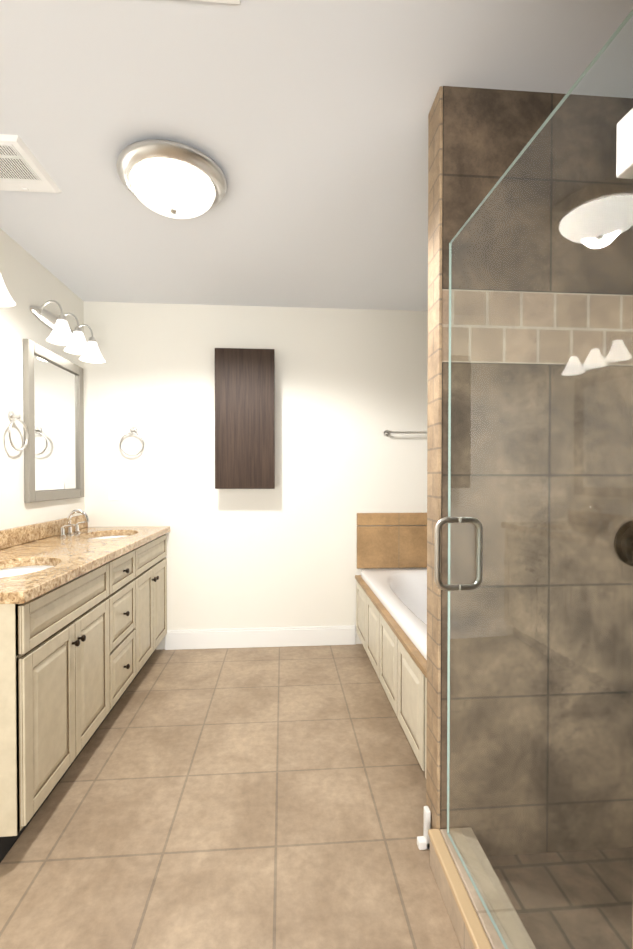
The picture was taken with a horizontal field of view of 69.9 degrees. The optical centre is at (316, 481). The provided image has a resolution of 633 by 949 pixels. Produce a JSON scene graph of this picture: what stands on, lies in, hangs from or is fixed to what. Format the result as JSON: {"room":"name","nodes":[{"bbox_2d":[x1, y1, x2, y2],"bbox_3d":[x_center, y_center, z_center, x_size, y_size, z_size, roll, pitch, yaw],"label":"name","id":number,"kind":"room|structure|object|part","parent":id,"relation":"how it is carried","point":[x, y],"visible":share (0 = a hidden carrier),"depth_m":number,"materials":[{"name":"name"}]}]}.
{"room":"bathroom","nodes":[
{"label":"bathroom","id":0,"kind":"room"},
{"bbox_2d":[0,228,84,529],"bbox_3d":[-1.590,-0.004,0.925,0.120,2.585,5.075,0,1,-4],"label":"wall","id":1,"kind":"structure","parent":0,"point":[29,280],"depth_m":2.52,"materials":[{"name":"white paint"}]},
{"bbox_2d":[0,273,15,306],"bbox_3d":[-1.481,-0.946,1.837,0.232,0.246,0.598,0,1,-4],"label":"sconce","id":2,"kind":"object","parent":1,"relation":"attached to","point":[6,300],"visible":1,"depth_m":2.07,"materials":[{"name":"white glass"}]},
{"bbox_2d":[8,411,27,450],"bbox_3d":[-1.618,-0.274,2.437,0.050,0.216,0.175,0,1,-4],"label":"hanger","id":3,"kind":"object","parent":1,"relation":"attached to","point":[12,415],"visible":1,"depth_m":2.43,"materials":[{"name":"silver metal"}]},
{"bbox_2d":[23,339,83,502],"bbox_3d":[-1.662,-0.349,2.904,0.030,0.925,0.710,0,1,-4],"label":"mirror","id":4,"kind":"object","parent":1,"relation":"attached to","point":[53,382],"visible":1,"depth_m":2.83,"materials":[{"name":"beige mirror"}]},
{"bbox_2d":[30,300,105,362],"bbox_3d":[-1.561,-0.959,2.904,0.232,0.246,0.598,0,1,-4],"label":"sconce","id":5,"kind":"object","parent":1,"relation":"attached to","point":[64,334],"visible":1,"depth_m":2.80,"materials":[{"name":"white glass"}]},
{"bbox_2d":[83,301,427,649],"bbox_3d":[-0.235,-0.036,3.511,2.970,2.585,0.120,0,1,-4],"label":"wall","id":6,"kind":"structure","parent":0,"point":[351,386],"depth_m":3.44,"materials":[{"name":"white paint"}]},
{"bbox_2d":[120,427,143,455],"bbox_3d":[-1.355,-0.300,3.338,0.175,0.216,0.050,0,1,-4],"label":"hanger","id":7,"kind":"object","parent":6,"relation":"attached to","point":[133,430],"visible":0.98,"depth_m":3.32,"materials":[{"name":"silver metal"}]},
{"bbox_2d":[215,348,274,488],"bbox_3d":[-0.521,-0.454,3.334,0.425,1.005,0.179,0,1,-4],"label":"upper cabinet","id":8,"kind":"object","parent":6,"relation":"attached to","point":[244,418],"visible":1,"depth_m":3.25,"materials":[{"name":"brown wood"}]},
{"bbox_2d":[165,625,355,649],"bbox_3d":[-0.417,1.184,3.445,1.440,0.146,0.015,0,1,-4],"label":"baseboard","id":9,"kind":"structure","parent":6,"relation":"attached to","point":[254,637],"depth_m":3.43,"materials":[{"name":"white wood"}]},
{"bbox_2d":[357,513,426,568],"bbox_3d":[0.780,0.455,3.526,0.942,0.429,0.014,0,1,-4],"label":"wall tile","id":10,"kind":"structure","parent":6,"relation":"attached to","point":[391,546],"depth_m":3.51,"materials":[{"name":"brown tile"}]},
{"bbox_2d":[384,430,426,435],"bbox_3d":[0.825,-0.377,3.489,0.606,0.048,0.074,0,1,-4],"label":"towel rail","id":11,"kind":"object","parent":6,"relation":"attached to","point":[387,433],"visible":0.44,"depth_m":3.45,"materials":[{"name":"silver metal"}]},
{"bbox_2d":[0,644,632,948],"bbox_3d":[-0.049,1.331,1.058,3.210,0.112,5.075,0,1,-4],"label":"floor","id":12,"kind":"structure","parent":0,"point":[251,798],"depth_m":1.63,"materials":[{"name":"tile"}]},
{"bbox_2d":[0,509,169,862],"bbox_3d":[-1.327,0.727,2.409,0.623,1.087,1.927,0,1,-4],"label":"bathroom vanity","id":13,"kind":"object","parent":12,"relation":"on","point":[83,619],"visible":1,"depth_m":1.91,"materials":[{"name":"beige wood"}]},
{"bbox_2d":[0,514,169,603],"bbox_3d":[-1.329,0.316,2.404,0.618,0.136,1.927,0,1,-4],"label":"countertop","id":14,"kind":"structure","parent":13,"relation":"on","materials":[{"name":"stone"}]},
{"bbox_2d":[355,568,426,777],"bbox_3d":[0.841,0.975,2.606,0.954,0.585,1.842,0,1,-4],"label":"bathtub","id":15,"kind":"object","parent":12,"relation":"on","point":[391,617],"visible":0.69,"depth_m":2.43,"materials":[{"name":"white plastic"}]},
{"bbox_2d":[0,0,632,310],"bbox_3d":[-0.049,-1.347,1.024,3.210,0.100,5.075,0,1,-4],"label":"ceiling","id":16,"kind":"structure","parent":0,"point":[302,125],"depth_m":1.62,"materials":[{"name":"white paint"}]},
{"bbox_2d":[0,134,61,192],"bbox_3d":[-1.276,-1.297,1.863,0.280,0.020,0.340,0,1,-4],"label":"fan","id":17,"kind":"object","parent":16,"relation":"attached to","point":[22,168],"visible":1,"depth_m":1.88,"materials":[{"name":"white plastic"}]},
{"bbox_2d":[116,139,226,218],"bbox_3d":[-0.606,-1.223,1.919,0.444,0.169,0.444,0,1,-4],"label":"ceiling light","id":18,"kind":"object","parent":16,"relation":"attached to","point":[172,179],"visible":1,"depth_m":1.81,"materials":[{"name":"white glass"}]},
{"bbox_2d":[190,0,239,3],"bbox_3d":[-0.329,-1.286,1.082,0.268,0.024,0.268,0,1,-4],"label":"ceiling vent","id":19,"kind":"object","parent":16,"relation":"in","point":[229,1],"visible":1,"depth_m":1.22,"materials":[{"name":"white"}]},
{"bbox_2d":[440,86,632,855],"bbox_3d":[0.904,-0.012,1.602,0.985,2.585,0.120,0,1,-4],"label":"wall","id":20,"kind":"structure","parent":0,"point":[580,528],"depth_m":1.53,"materials":[{"name":"tile"}]},
{"bbox_2d":[417,806,430,849],"bbox_3d":[0.376,1.213,1.588,0.042,0.135,0.030,0,1,-4],"label":"trim","id":21,"kind":"structure","parent":20,"relation":"attached to","point":[423,842],"depth_m":1.57,"materials":[{"name":"white"}]},
{"bbox_2d":[426,86,442,829],"bbox_3d":[0.407,-0.012,1.564,0.012,2.585,0.120,0,1,-4],"label":"tiled wall edge","id":22,"kind":"structure","parent":20,"relation":"attached to","point":[434,401],"depth_m":1.54,"materials":[{"name":"tile"}]},
{"bbox_2d":[428,827,535,948],"bbox_3d":[0.478,1.226,1.112,0.150,0.121,0.823,0,1,-4],"label":"shower curb","id":23,"kind":"structure","parent":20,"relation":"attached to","point":[473,926],"depth_m":1.29,"materials":[{"name":"tile"}]},
{"bbox_2d":[442,289,632,365],"bbox_3d":[0.904,-0.519,1.595,0.985,0.241,0.120,0,1,-4],"label":"wall band","id":24,"kind":"object","parent":20,"relation":"attached to","point":[605,340],"visible":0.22,"depth_m":1.52,"materials":[{"name":"tile"}]},
{"bbox_2d":[614,520,632,565],"bbox_3d":[1.103,0.222,1.522,0.160,0.181,0.073,0,1,-4],"label":"shower valve","id":25,"kind":"object","parent":20,"relation":"attached to","point":[625,530],"depth_m":1.54,"materials":[{"name":"brown metal"}]},
{"bbox_3d":[0.497,0.000,0.624,0.016,2.585,0.128,0,1,-4],"label":"column","id":26,"kind":"structure","parent":0,"visible":0},
{"bbox_2d":[616,108,632,178],"bbox_3d":[0.516,0.256,0.730,0.044,1.700,0.067,0,1,-6],"label":"shower glass door hinge","id":27,"kind":"object","parent":26,"relation":"attached to","point":[624,155],"visible":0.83,"depth_m":0.73,"materials":[{"name":"white plastic"}]},
{"bbox_2d":[434,9,632,948],"bbox_3d":[0.476,0.197,1.093,0.155,1.930,0.775,0,1,-6],"label":"shower glass door","id":28,"kind":"structure","parent":27,"relation":"attached to","point":[477,583],"depth_m":1.07,"materials":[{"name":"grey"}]},
{"bbox_3d":[0.442,0.223,1.404,0.155,0.229,0.019,0,1,-6],"label":"handle","id":29,"kind":"part","parent":28,"relation":"part of","materials":[{"name":"silver metal"}]}
]}

